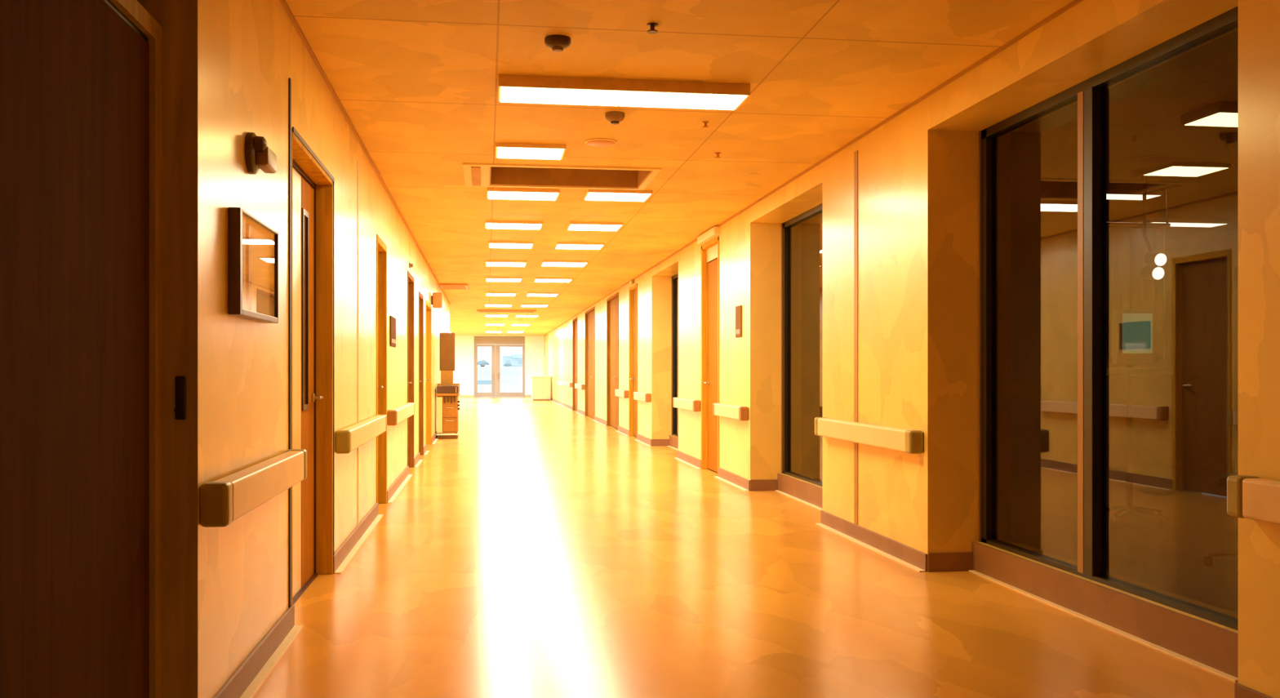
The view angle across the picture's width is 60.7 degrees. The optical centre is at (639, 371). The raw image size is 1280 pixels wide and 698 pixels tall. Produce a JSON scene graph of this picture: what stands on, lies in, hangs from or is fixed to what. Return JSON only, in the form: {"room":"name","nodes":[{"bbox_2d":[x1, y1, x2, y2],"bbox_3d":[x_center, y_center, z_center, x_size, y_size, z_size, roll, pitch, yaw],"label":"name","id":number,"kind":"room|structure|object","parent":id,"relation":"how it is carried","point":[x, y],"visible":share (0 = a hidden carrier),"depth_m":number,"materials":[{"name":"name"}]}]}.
{"room":"hospital interior","nodes":[
{"label":"hospital interior","id":0,"kind":"room"},
{"bbox_2d":[198,0,449,697],"bbox_3d":[-2.581,-0.215,11.150,0.300,2.700,28.800,0,0,-8],"label":"wall","id":1,"kind":"structure","parent":0,"point":[249,51],"depth_m":4.32,"materials":[{"name":"paint"}]},
{"bbox_2d":[0,0,198,697],"bbox_3d":[-1.268,-0.215,2.261,0.168,2.700,2.030,0,0,-8],"label":"door","id":2,"kind":"structure","parent":1,"relation":"in","point":[99,99],"depth_m":2.76,"materials":[{"name":"brown wood"}]},
{"bbox_2d":[227,207,278,323],"bbox_3d":[-1.409,-0.370,4.003,0.040,0.360,0.680,0,0,-8],"label":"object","id":3,"kind":"object","parent":1,"relation":"attached to","point":[252,245],"visible":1,"depth_m":3.90,"materials":[{"name":"black glass"}]},
{"bbox_2d":[200,448,306,527],"bbox_3d":[-1.390,0.406,4.034,0.085,0.134,1.485,0,0,-8],"label":"handrail","id":4,"kind":"object","parent":1,"relation":"attached to","point":[224,500],"visible":1,"depth_m":3.63,"materials":[{"name":"plastic"}]},
{"bbox_2d":[244,132,276,173],"bbox_3d":[-1.398,-0.795,4.038,0.070,0.150,0.235,0,0,-8],"label":"security camera","id":5,"kind":"object","parent":1,"relation":"attached to","point":[258,155],"depth_m":3.97,"materials":[{"name":"brown plastic"}]},
{"bbox_2d":[288,77,291,607],"bbox_3d":[-1.538,-0.125,4.803,0.006,2.320,0.030,0,0,-8],"label":"trim","id":6,"kind":"structure","parent":1,"relation":"attached to","point":[290,79],"depth_m":4.79,"materials":[{"name":"brown"}]},
{"bbox_2d":[291,126,334,604],"bbox_3d":[-1.697,0.025,5.487,0.140,2.220,1.322,0,0,-8],"label":"door","id":7,"kind":"structure","parent":1,"relation":"in","point":[313,185],"depth_m":5.97,"materials":[{"name":"brown wood"}]},
{"bbox_2d":[213,431,439,697],"bbox_3d":[-2.853,1.085,14.358,0.050,0.100,22.370,0,0,-8],"label":"baseboard","id":8,"kind":"structure","parent":1,"relation":"attached to","point":[251,674],"depth_m":4.54,"materials":[{"name":"plastic"}]},
{"bbox_2d":[357,160,358,525],"bbox_3d":[-1.896,-0.190,7.348,0.003,2.450,0.040,0,0,-8],"label":"trim","id":9,"kind":"structure","parent":1,"relation":"attached to","point":[357,160],"depth_m":7.33,"materials":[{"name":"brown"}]},
{"bbox_2d":[335,414,386,453],"bbox_3d":[-1.861,0.406,7.398,0.085,0.134,2.330,0,0,-8],"label":"handrail","id":10,"kind":"object","parent":1,"relation":"attached to","point":[348,439],"visible":1,"depth_m":6.75,"materials":[{"name":"plastic"}]},
{"bbox_2d":[279,0,450,304],"bbox_3d":[-2.869,-1.558,14.356,0.018,0.014,22.370,0,0,-8],"label":"trim","id":11,"kind":"structure","parent":1,"relation":"attached to","point":[285,5],"depth_m":6.36,"materials":[{"name":"brown wood"}]},
{"bbox_2d":[376,234,386,503],"bbox_3d":[-2.190,0.029,8.998,0.138,2.212,0.834,0,0,-8],"label":"door","id":12,"kind":"structure","parent":1,"relation":"in","point":[381,248],"depth_m":9.36,"materials":[{"name":"brown wood"}]},
{"bbox_2d":[389,315,395,346],"bbox_3d":[-2.265,-0.360,10.023,0.019,0.270,0.520,0,0,-8],"label":"plaque","id":13,"kind":"object","parent":1,"relation":"attached to","point":[392,320],"visible":1,"depth_m":9.87,"materials":[{"name":"brown"}]},
{"bbox_2d":[386,402,414,425],"bbox_3d":[-2.320,0.406,10.671,0.085,0.134,2.420,0,0,-8],"label":"handrail","id":14,"kind":"object","parent":1,"relation":"attached to","point":[396,415],"visible":1,"depth_m":9.97,"materials":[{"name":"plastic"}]},
{"bbox_2d":[407,270,413,467],"bbox_3d":[-2.668,0.019,12.415,0.138,2.232,0.994,0,0,-8],"label":"door","id":15,"kind":"structure","parent":1,"relation":"in","point":[410,278],"depth_m":12.85,"materials":[{"name":"brown wood"}]},
{"bbox_2d":[418,291,423,455],"bbox_3d":[-2.941,0.059,14.366,0.138,2.152,0.894,0,0,-8],"label":"door","id":16,"kind":"structure","parent":1,"relation":"in","point":[420,295],"depth_m":14.76,"materials":[{"name":"brown wood"}]},
{"bbox_2d":[426,300,431,444],"bbox_3d":[-3.203,0.064,16.238,0.138,2.142,1.474,0,0,-8],"label":"door","id":17,"kind":"structure","parent":1,"relation":"in","point":[428,308],"depth_m":16.92,"materials":[{"name":"brown wood"}]},
{"bbox_2d":[431,292,442,307],"bbox_3d":[-3.169,-1.105,17.045,0.170,0.240,0.040,0,0,-8],"label":"sign","id":18,"kind":"object","parent":1,"relation":"attached to","point":[437,297],"visible":1,"depth_m":17.02,"materials":[{"name":"brown"}]},
{"bbox_2d":[453,334,543,395],"bbox_3d":[-6.885,-0.215,47.630,6.370,2.700,0.250,0,0,-8],"label":"wall","id":19,"kind":"structure","parent":0,"point":[464,372],"depth_m":47.45,"materials":[{"name":"white paint"}]},
{"bbox_2d":[457,395,531,397],"bbox_3d":[-7.115,1.085,47.465,5.870,0.100,0.014,0,0,-8],"label":"baseboard","id":20,"kind":"structure","parent":19,"relation":"attached to","point":[459,396],"depth_m":47.41,"materials":[{"name":"brown"}]},
{"bbox_2d":[474,336,524,397],"bbox_3d":[-6.127,-0.195,47.678,2.205,2.660,0.126,0,0,-8],"label":"door","id":21,"kind":"structure","parent":19,"relation":"in","point":[495,343],"depth_m":47.65,"materials":[{"name":"beige"}]},
{"bbox_2d":[251,396,1238,697],"bbox_3d":[-0.810,1.195,22.732,12.100,0.120,51.250,0,0,-8],"label":"floor","id":22,"kind":"structure","parent":0,"point":[544,549],"depth_m":5.61,"materials":[{"name":"laminate"}]},
{"bbox_2d":[435,333,459,439],"bbox_3d":[-3.267,0.235,18.626,0.395,1.800,0.702,0,0,-8],"label":"trolley","id":23,"kind":"object","parent":22,"relation":"on","point":[447,393],"visible":1,"depth_m":18.32,"materials":[{"name":"brown plastic"}]},
{"bbox_2d":[435,383,459,395],"bbox_3d":[-3.271,0.315,18.606,0.380,0.200,0.660,0,0,-8],"label":"countertop","id":24,"kind":"structure","parent":23,"relation":"on","point":[437,394],"depth_m":18.30,"materials":[{"name":"brown wood"}]},
{"bbox_2d":[530,376,551,400],"bbox_3d":[-3.836,0.665,42.327,0.740,0.940,0.940,0,0,-8],"label":"base cabinet","id":25,"kind":"object","parent":22,"relation":"on","point":[540,385],"visible":1,"depth_m":41.88,"materials":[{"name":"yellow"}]},
{"bbox_2d":[1106,309,1173,524],"bbox_3d":[3.763,0.335,8.352,0.494,1.600,0.553,0,0,-8],"label":"monitor stand","id":26,"kind":"object","parent":22,"relation":"on","point":[1133,331],"visible":0.88,"depth_m":8.25,"materials":[{"name":"brown plastic"}]},
{"bbox_2d":[1111,309,1155,364],"bbox_3d":[3.747,-0.255,8.290,0.320,0.420,0.080,0,0,-8],"label":"picture","id":27,"kind":"object","parent":26,"relation":"on","point":[1133,331],"depth_m":8.24,"materials":[{"name":"teal"}]},
{"bbox_2d":[1106,367,1173,375],"bbox_3d":[3.750,0.005,8.270,0.440,0.060,0.280,0,0,-8],"label":"tray","id":28,"kind":"object","parent":26,"relation":"on","point":[1116,371],"depth_m":8.14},
{"bbox_2d":[1203,472,1238,573],"bbox_3d":[3.540,0.865,6.251,0.454,0.540,0.516,0,0,-8],"label":"stool","id":29,"kind":"object","parent":22,"relation":"on","point":[1207,560],"visible":0.26,"depth_m":6.31,"materials":[{"name":"brown plastic"}]},
{"bbox_2d":[285,0,1238,335],"bbox_3d":[-0.810,-1.715,22.732,12.100,0.300,51.250,0,0,-8],"label":"ceiling","id":30,"kind":"structure","parent":0,"point":[416,81],"depth_m":6.74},
{"bbox_2d":[439,283,468,289],"bbox_3d":[-3.406,-1.547,20.072,0.500,0.036,1.100,0,0,-8],"label":"ceiling vent","id":31,"kind":"object","parent":30,"relation":"in","point":[443,286],"visible":1,"depth_m":19.75,"materials":[{"name":"orange metal"}]},
{"bbox_2d":[485,323,504,325],"bbox_3d":[-4.812,-1.549,36.283,0.630,0.032,1.200,0,0,-8],"label":"recessed light","id":32,"kind":"object","parent":30,"relation":"in","point":[486,324],"visible":1,"depth_m":35.96,"materials":[{"name":"brown paint"}]},
{"bbox_2d":[484,314,508,316],"bbox_3d":[-3.994,-1.549,30.440,0.630,0.032,1.000,0,0,-8],"label":"recessed light","id":33,"kind":"object","parent":30,"relation":"in","point":[486,315],"visible":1,"depth_m":30.15,"materials":[{"name":"brown paint"}]},
{"bbox_2d":[484,303,511,306],"bbox_3d":[-3.329,-1.549,25.687,0.630,0.032,0.800,0,0,-8],"label":"recessed light","id":34,"kind":"object","parent":30,"relation":"in","point":[486,304],"visible":1,"depth_m":25.51,"materials":[{"name":"brown paint"}]},
{"bbox_2d":[485,292,516,296],"bbox_3d":[-2.794,-1.549,21.975,0.600,0.032,0.700,0,0,-8],"label":"recessed light","id":35,"kind":"object","parent":30,"relation":"in","point":[497,294],"visible":1,"depth_m":21.82,"materials":[{"name":"brown paint"}]},
{"bbox_2d":[485,276,522,281],"bbox_3d":[-2.302,-1.549,18.459,0.600,0.032,0.600,0,0,-8],"label":"recessed light","id":36,"kind":"object","parent":30,"relation":"in","point":[487,278],"visible":1,"depth_m":18.20,"materials":[{"name":"brown paint"}]},
{"bbox_2d":[486,278,520,281],"bbox_3d":[-2.302,-1.545,18.459,0.572,0.024,0.572,0,0,-8],"label":"diffuser","id":37,"kind":"object","parent":36,"relation":"attached to","point":[487,279],"depth_m":18.40,"materials":[{"name":"white plastic"}]},
{"bbox_2d":[485,259,526,266],"bbox_3d":[-1.930,-1.549,15.734,0.580,0.032,0.600,0,0,-8],"label":"recessed light","id":38,"kind":"object","parent":30,"relation":"in","point":[488,263],"visible":1,"depth_m":15.54,"materials":[{"name":"brown paint"}]},
{"bbox_2d":[486,262,525,266],"bbox_3d":[-1.930,-1.545,15.734,0.552,0.024,0.572,0,0,-8],"label":"diffuser","id":39,"kind":"object","parent":38,"relation":"attached to","point":[488,264],"depth_m":15.66,"materials":[{"name":"white plastic"}]},
{"bbox_2d":[476,309,536,312],"bbox_3d":[-3.418,-1.537,28.022,1.500,0.056,0.450,0,0,-8],"label":"ceiling vent","id":40,"kind":"object","parent":30,"relation":"in","point":[477,310],"visible":1,"depth_m":27.83,"materials":[{"name":"brown"}]},
{"bbox_2d":[488,240,533,248],"bbox_3d":[-1.585,-1.549,13.410,0.540,0.032,0.500,0,0,-8],"label":"recessed light","id":41,"kind":"object","parent":30,"relation":"in","point":[492,244],"visible":1,"depth_m":13.24,"materials":[{"name":"brown paint"}]},
{"bbox_2d":[489,243,532,248],"bbox_3d":[-1.585,-1.545,13.410,0.512,0.024,0.472,0,0,-8],"label":"diffuser","id":42,"kind":"object","parent":41,"relation":"attached to","point":[491,245],"depth_m":13.37,"materials":[{"name":"white plastic"}]},
{"bbox_2d":[484,220,542,229],"bbox_3d":[-1.341,-1.549,11.601,0.600,0.032,0.450,0,0,-8],"label":"recessed light","id":43,"kind":"object","parent":30,"relation":"in","point":[504,224],"visible":1,"depth_m":11.46,"materials":[{"name":"brown paint"}]},
{"bbox_2d":[486,222,541,229],"bbox_3d":[-1.341,-1.545,11.601,0.572,0.024,0.422,0,0,-8],"label":"diffuser","id":44,"kind":"object","parent":43,"relation":"attached to","point":[489,225],"depth_m":11.53,"materials":[{"name":"white plastic"}]},
{"bbox_2d":[506,330,524,333],"bbox_3d":[-4.897,-1.549,42.986,0.620,0.032,1.500,0,0,-8],"label":"recessed light","id":45,"kind":"object","parent":30,"relation":"in","point":[508,331],"visible":1,"depth_m":42.69,"materials":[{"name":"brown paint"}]},
{"bbox_2d":[511,323,530,325],"bbox_3d":[-3.975,-1.549,36.400,0.620,0.032,1.200,0,0,-8],"label":"recessed light","id":46,"kind":"object","parent":30,"relation":"in","point":[512,324],"visible":1,"depth_m":35.96,"materials":[{"name":"brown paint"}]},
{"bbox_2d":[487,187,559,200],"bbox_3d":[-1.029,-1.549,9.585,0.620,0.032,0.430,0,0,-8],"label":"recessed light","id":47,"kind":"object","parent":30,"relation":"in","point":[492,193],"visible":1,"depth_m":9.46,"materials":[{"name":"brown paint"}]},
{"bbox_2d":[515,314,538,317],"bbox_3d":[-3.157,-1.549,30.557,0.620,0.032,1.000,0,0,-8],"label":"recessed light","id":48,"kind":"object","parent":30,"relation":"in","point":[517,315],"visible":1,"depth_m":30.15,"materials":[{"name":"brown paint"}]},
{"bbox_2d":[495,142,565,159],"bbox_3d":[-0.777,-1.549,7.717,0.480,0.032,0.400,0,0,-8],"label":"recessed light","id":49,"kind":"object","parent":30,"relation":"in","point":[503,150],"visible":1,"depth_m":7.63,"materials":[{"name":"brown paint"}]},
{"bbox_2d":[520,303,548,306],"bbox_3d":[-2.492,-1.549,25.804,0.620,0.032,0.800,0,0,-8],"label":"recessed light","id":50,"kind":"object","parent":30,"relation":"in","point":[522,304],"visible":1,"depth_m":25.54,"materials":[{"name":"white plastic"}]},
{"bbox_2d":[526,292,559,296],"bbox_3d":[-1.972,-1.549,22.090,0.620,0.032,0.700,0,0,-8],"label":"recessed light","id":51,"kind":"object","parent":30,"relation":"in","point":[529,294],"visible":1,"depth_m":21.82,"materials":[{"name":"brown paint"}]},
{"bbox_2d":[527,293,558,296],"bbox_3d":[-1.972,-1.545,22.090,0.592,0.024,0.672,0,0,-8],"label":"diffuser","id":52,"kind":"object","parent":51,"relation":"attached to","point":[528,295],"depth_m":22.05,"materials":[{"name":"white plastic"}]},
{"bbox_2d":[533,277,572,282],"bbox_3d":[-1.480,-1.549,18.574,0.620,0.032,0.600,0,0,-8],"label":"recessed light","id":53,"kind":"object","parent":30,"relation":"in","point":[536,279],"visible":1,"depth_m":18.34,"materials":[{"name":"brown paint"}]},
{"bbox_2d":[534,279,571,282],"bbox_3d":[-1.480,-1.545,18.574,0.592,0.024,0.572,0,0,-8],"label":"diffuser","id":54,"kind":"object","parent":53,"relation":"attached to","point":[535,280],"depth_m":18.48,"materials":[{"name":"white plastic"}]},
{"bbox_2d":[544,34,570,52],"bbox_3d":[-0.387,-1.534,5.146,0.124,0.061,0.124,0,0,-8],"label":"smoke detector","id":55,"kind":"object","parent":30,"relation":"attached to","point":[557,42],"visible":1,"depth_m":5.11,"materials":[{"name":"brown plastic"}]},
{"bbox_2d":[462,162,661,190],"bbox_3d":[-0.651,-1.650,8.800,1.510,0.210,0.970,0,0,-8],"label":"ceiling vent","id":56,"kind":"object","parent":30,"relation":"in","point":[487,175],"visible":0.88,"depth_m":9.19,"materials":[{"name":"beige metal"}]},
{"bbox_2d":[540,260,587,266],"bbox_3d":[-1.094,-1.549,15.750,0.640,0.032,0.600,0,0,-8],"label":"recessed light","id":57,"kind":"object","parent":30,"relation":"in","point":[544,263],"visible":1,"depth_m":15.54,"materials":[{"name":"brown paint"}]},
{"bbox_2d":[554,241,604,249],"bbox_3d":[-0.753,-1.549,13.526,0.580,0.032,0.500,0,0,-8],"label":"recessed light","id":58,"kind":"object","parent":30,"relation":"in","point":[559,245],"visible":1,"depth_m":13.41,"materials":[{"name":"brown paint"}]},
{"bbox_2d":[555,244,603,249],"bbox_3d":[-0.753,-1.545,13.526,0.552,0.024,0.472,0,0,-8],"label":"diffuser","id":59,"kind":"object","parent":58,"relation":"attached to","point":[586,246],"depth_m":13.50,"materials":[{"name":"white plastic"}]},
{"bbox_2d":[566,221,622,231],"bbox_3d":[-0.488,-1.549,11.705,0.560,0.032,0.480,0,0,-8],"label":"recessed light","id":60,"kind":"object","parent":30,"relation":"in","point":[572,225],"visible":1,"depth_m":11.59,"materials":[{"name":"brown paint"}]},
{"bbox_2d":[568,224,621,231],"bbox_3d":[-0.488,-1.545,11.705,0.532,0.024,0.452,0,0,-8],"label":"diffuser","id":61,"kind":"object","parent":60,"relation":"attached to","point":[571,227],"depth_m":11.66,"materials":[{"name":"white plastic"}]},
{"bbox_2d":[584,137,617,146],"bbox_3d":[-0.266,-1.556,7.455,0.224,0.018,0.224,0,0,-8],"label":"ceiling speaker","id":62,"kind":"object","parent":30,"relation":"attached to","point":[597,142],"visible":1,"depth_m":7.40,"materials":[{"name":"orange plastic"}]},
{"bbox_2d":[604,111,624,124],"bbox_3d":[-0.152,-1.532,6.643,0.120,0.066,0.120,0,0,-8],"label":"smoke detector","id":63,"kind":"object","parent":30,"relation":"attached to","point":[614,117],"visible":1,"depth_m":6.60,"materials":[{"name":"brown plastic"}]},
{"bbox_2d":[583,188,652,201],"bbox_3d":[-0.199,-1.549,9.646,0.560,0.032,0.440,0,0,-8],"label":"recessed light","id":64,"kind":"object","parent":30,"relation":"in","point":[591,194],"visible":1,"depth_m":9.54,"materials":[{"name":"brown paint"}]},
{"bbox_2d":[585,192,650,201],"bbox_3d":[-0.199,-1.545,9.646,0.532,0.024,0.412,0,0,-8],"label":"diffuser","id":65,"kind":"object","parent":64,"relation":"attached to","point":[631,197],"depth_m":9.61,"materials":[{"name":"white plastic"}]},
{"bbox_2d":[497,74,750,110],"bbox_3d":[-0.097,-1.532,6.030,1.360,0.066,0.350,0,0,-8],"label":"ceiling light","id":66,"kind":"object","parent":30,"relation":"attached to","point":[532,89],"visible":1,"depth_m":5.92,"materials":[{"name":"white plastic"}]},
{"bbox_2d":[500,86,625,106],"bbox_3d":[-0.429,-1.527,5.983,0.662,0.056,0.322,0,0,-8],"label":"diffuser","id":67,"kind":"object","parent":66,"relation":"attached to","point":[581,95],"depth_m":5.94,"materials":[{"name":"white plastic"}]},
{"bbox_2d":[619,91,746,110],"bbox_3d":[0.235,-1.527,6.076,0.662,0.056,0.322,0,0,-8],"label":"diffuser","id":68,"kind":"object","parent":66,"relation":"attached to","point":[726,100],"depth_m":6.05,"materials":[{"name":"white plastic"}]},
{"bbox_2d":[646,22,657,33],"bbox_3d":[0.056,-1.550,4.936,0.056,0.039,0.056,0,0,-8],"label":"sprinkler","id":69,"kind":"object","parent":30,"relation":"attached to","point":[652,25],"visible":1,"depth_m":4.93,"materials":[{"name":"brown metal"}]},
{"bbox_2d":[1106,189,1163,199],"bbox_3d":[4.239,-1.543,9.570,0.550,0.044,0.280,0,0,-8],"label":"room light","id":70,"kind":"object","parent":30,"relation":"attached to","point":[1118,194],"visible":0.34,"depth_m":9.46,"materials":[{"name":"brown paint"}]},
{"bbox_2d":[1106,194,1160,199],"bbox_3d":[4.239,-1.537,9.570,0.526,0.032,0.256,0,0,-8],"label":"diffuser","id":71,"kind":"object","parent":70,"relation":"attached to","point":[1118,197],"depth_m":9.56,"materials":[{"name":"white plastic"}]},
{"bbox_2d":[1106,186,1170,357],"bbox_3d":[4.111,-0.840,9.259,0.810,1.450,0.060,0,0,-8],"label":"wall","id":72,"kind":"structure","parent":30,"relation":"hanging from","point":[1126,288],"depth_m":9.27,"materials":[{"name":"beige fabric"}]},
{"bbox_2d":[1132,168,1166,279],"bbox_3d":[3.942,-1.133,8.490,0.183,0.864,0.257,0,0,-8],"label":"lamp","id":73,"kind":"object","parent":30,"relation":"hanging from","point":[1153,260],"visible":1,"depth_m":8.45,"materials":[{"name":"brown plastic"}]},
{"bbox_2d":[1137,217,1229,226],"bbox_3d":[5.651,-1.543,11.383,0.850,0.044,0.280,0,0,-8],"label":"room light","id":74,"kind":"object","parent":30,"relation":"attached to","point":[1174,222],"visible":0.78,"depth_m":11.27,"materials":[{"name":"brown paint"}]},
{"bbox_2d":[1152,222,1226,226],"bbox_3d":[5.651,-1.537,11.383,0.826,0.032,0.256,0,0,-8],"label":"diffuser","id":75,"kind":"object","parent":74,"relation":"attached to","point":[1172,224],"depth_m":11.31,"materials":[{"name":"white plastic"}]},
{"bbox_2d":[543,0,1279,697],"bbox_3d":[-0.426,-0.215,22.660,0.500,2.700,51.000,0,0,-8],"label":"wall","id":76,"kind":"structure","parent":0,"point":[918,171],"depth_m":6.25,"materials":[{"name":"paint"}]},
{"bbox_2d":[557,381,572,386],"bbox_3d":[-2.400,0.406,34.652,0.085,0.134,5.700,0,0,-8],"label":"handrail","id":77,"kind":"object","parent":76,"relation":"attached to","point":[559,383],"visible":1,"depth_m":33.64,"materials":[{"name":"plastic"}]},
{"bbox_2d":[572,316,577,410],"bbox_3d":[-1.783,-0.181,30.956,0.128,2.632,1.632,0,0,-8],"label":"door","id":78,"kind":"structure","parent":76,"relation":"in","point":[575,320],"depth_m":31.68,"materials":[{"name":"brown wood"}]},
{"bbox_2d":[574,383,584,389],"bbox_3d":[-1.599,0.406,28.933,0.085,0.134,2.250,0,0,-8],"label":"handrail","id":79,"kind":"object","parent":76,"relation":"attached to","point":[579,386],"visible":1,"depth_m":28.57,"materials":[{"name":"plastic"}]},
{"bbox_2d":[585,306,595,417],"bbox_3d":[-1.162,-0.181,26.519,0.128,2.632,2.492,0,0,-8],"label":"door","id":80,"kind":"structure","parent":76,"relation":"in","point":[590,313],"depth_m":26.89,"materials":[{"name":"brown wood"}]},
{"bbox_2d":[606,292,618,428],"bbox_3d":[-0.489,-0.181,21.711,0.128,2.632,2.022,0,0,-8],"label":"door","id":81,"kind":"structure","parent":76,"relation":"in","point":[612,302],"depth_m":22.17,"materials":[{"name":"brown wood"}]},
{"bbox_2d":[614,389,628,398],"bbox_3d":[-0.337,0.406,19.916,0.085,0.134,1.460,0,0,-8],"label":"handrail","id":82,"kind":"object","parent":76,"relation":"attached to","point":[619,393],"visible":1,"depth_m":19.56,"materials":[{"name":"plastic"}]},
{"bbox_2d":[628,283,637,436],"bbox_3d":[-0.058,-0.161,18.631,0.128,2.592,1.062,0,0,-8],"label":"door","id":83,"kind":"structure","parent":76,"relation":"in","point":[633,291],"depth_m":19.08,"materials":[{"name":"brown wood"}]},
{"bbox_2d":[633,391,650,402],"bbox_3d":[0.028,0.406,17.311,0.085,0.134,1.440,0,0,-8],"label":"handrail","id":84,"kind":"object","parent":76,"relation":"attached to","point":[643,397],"visible":1,"depth_m":16.99,"materials":[{"name":"plastic"}]},
{"bbox_2d":[652,435,678,450],"bbox_3d":[0.477,1.052,15.415,0.280,0.165,2.300,0,0,-8],"label":"baseboard","id":85,"kind":"structure","parent":76,"relation":"in","point":[673,442],"depth_m":16.52,"materials":[{"name":"plastic"}]},
{"bbox_2d":[671,273,678,436],"bbox_3d":[0.673,-0.233,15.443,0.084,2.405,2.300,0,0,-8],"label":"window","id":86,"kind":"structure","parent":76,"relation":"in","point":[674,278],"depth_m":16.50,"materials":[{"name":"black"}]},
{"bbox_2d":[672,397,700,411],"bbox_3d":[0.567,0.406,13.459,0.085,0.134,1.460,0,0,-8],"label":"handrail","id":87,"kind":"object","parent":76,"relation":"attached to","point":[677,402],"visible":1,"depth_m":13.18,"materials":[{"name":"plastic"}]},
{"bbox_2d":[697,226,719,244],"bbox_3d":[0.755,-1.512,12.207,0.060,0.085,0.970,0,0,-8],"label":"overdoor lightbox","id":88,"kind":"object","parent":76,"relation":"attached to","point":[710,233],"visible":1,"depth_m":12.07,"materials":[{"name":"beige paint"}]},
{"bbox_2d":[701,235,719,472],"bbox_3d":[0.839,-0.161,12.228,0.128,2.592,0.972,0,0,-8],"label":"door","id":89,"kind":"structure","parent":76,"relation":"in","point":[709,250],"depth_m":12.51,"materials":[{"name":"orange wood"}]},
{"bbox_2d":[712,402,748,420],"bbox_3d":[0.905,0.406,11.042,0.085,0.134,1.300,0,0,-8],"label":"handrail","id":90,"kind":"object","parent":76,"relation":"attached to","point":[736,412],"visible":1,"depth_m":10.79,"materials":[{"name":"plastic"}]},
{"bbox_2d":[735,305,742,337],"bbox_3d":[0.975,-0.490,10.805,0.019,0.310,0.230,0,0,-8],"label":"plaque","id":91,"kind":"object","parent":76,"relation":"attached to","point":[738,308],"visible":1,"depth_m":10.75,"materials":[{"name":"brown"}]},
{"bbox_2d":[750,473,822,510],"bbox_3d":[1.339,1.052,9.260,0.280,0.165,2.250,0,0,-8],"label":"baseboard","id":92,"kind":"structure","parent":76,"relation":"in","point":[811,495],"depth_m":9.84,"materials":[{"name":"plastic"}]},
{"bbox_2d":[781,203,822,487],"bbox_3d":[1.535,-0.217,9.287,0.084,2.375,2.250,0,0,-8],"label":"window frame","id":93,"kind":"structure","parent":76,"relation":"in","point":[786,227],"depth_m":10.32,"materials":[{"name":"black metal"}]},
{"bbox_2d":[543,0,1083,335],"bbox_3d":[-0.682,-1.558,22.624,0.018,0.014,51.000,0,0,-8],"label":"trim","id":94,"kind":"structure","parent":76,"relation":"attached to","point":[1073,2],"depth_m":6.37,"materials":[{"name":"brown"}]},
{"bbox_2d":[853,150,857,524],"bbox_3d":[1.458,-0.225,7.381,0.005,2.520,0.065,0,0,-8],"label":"trim","id":95,"kind":"structure","parent":76,"relation":"attached to","point":[855,153],"depth_m":7.37,"materials":[{"name":"brown wood"}]},
{"bbox_2d":[814,417,923,453],"bbox_3d":[1.451,0.406,7.145,0.085,0.134,1.850,0,0,-8],"label":"handrail","id":96,"kind":"object","parent":76,"relation":"attached to","point":[908,441],"visible":1,"depth_m":6.84,"materials":[{"name":"plastic"}]},
{"bbox_2d":[550,397,1272,697],"bbox_3d":[-0.698,1.085,22.622,0.050,0.100,51.000,0,0,-8],"label":"baseboard","id":97,"kind":"structure","parent":76,"relation":"attached to","point":[915,559],"depth_m":7.28,"materials":[{"name":"plastic"}]},
{"bbox_2d":[927,541,1238,683],"bbox_3d":[1.946,1.052,4.927,0.280,0.165,2.580,0,0,-8],"label":"baseboard","id":98,"kind":"structure","parent":76,"relation":"in","point":[1212,648],"depth_m":4.85,"materials":[{"name":"plastic"}]},
{"bbox_2d":[978,5,1238,630],"bbox_3d":[2.142,-0.198,4.955,0.084,2.335,2.580,0,0,-8],"label":"window","id":99,"kind":"structure","parent":76,"relation":"in","point":[1090,94],"depth_m":5.09,"materials":[{"name":"black"}]},
{"bbox_2d":[1226,475,1279,524],"bbox_3d":[2.025,0.406,3.045,0.085,0.134,1.070,0,0,-8],"label":"handrail","id":100,"kind":"object","parent":76,"relation":"attached to","point":[1248,496],"visible":1,"depth_m":3.44,"materials":[{"name":"plastic"}]},
{"bbox_2d":[801,229,1238,472],"bbox_3d":[4.341,-0.215,9.998,5.430,2.700,15.800,0,0,-8],"label":"wall","id":101,"kind":"structure","parent":0,"point":[1185,418],"depth_m":12.77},
{"bbox_2d":[1234,266,1238,536],"bbox_3d":[4.572,0.210,7.375,0.900,1.850,0.440,0,0,-8],"label":"window frame","id":102,"kind":"structure","parent":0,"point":[1236,268],"depth_m":7.51,"materials":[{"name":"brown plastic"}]},
{"label":"outside","id":103,"kind":"structure","parent":0,"visible":0},
{"bbox_2d":[477,366,522,392],"bbox_3d":[-26.222,0.485,187.298,120.000,1.700,281.750,0,0,-8],"label":"ground","id":104,"kind":"structure","parent":103,"point":[511,377],"depth_m":71.96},
{"bbox_2d":[477,359,489,366],"bbox_3d":[-13.094,-0.655,91.064,1.112,0.635,1.141,0,0,-8],"label":"shrub","id":105,"kind":"object","parent":104,"relation":"on","point":[482,362],"visible":0.87,"depth_m":90.74,"materials":[{"name":"plant"}]},
{"bbox_2d":[477,380,491,384],"bbox_3d":[-7.505,0.785,52.163,1.100,0.700,0.400,0,0,-8],"label":"bench","id":106,"kind":"object","parent":104,"relation":"on","point":[479,382],"visible":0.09,"depth_m":51.98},
{"bbox_2d":[502,354,522,366],"bbox_3d":[-18.528,-1.740,203.749,14.200,2.750,9.300,0,0,-8],"label":"building","id":107,"kind":"structure","parent":104,"relation":"on","point":[513,358],"depth_m":198.63,"materials":[{"name":"grey"}]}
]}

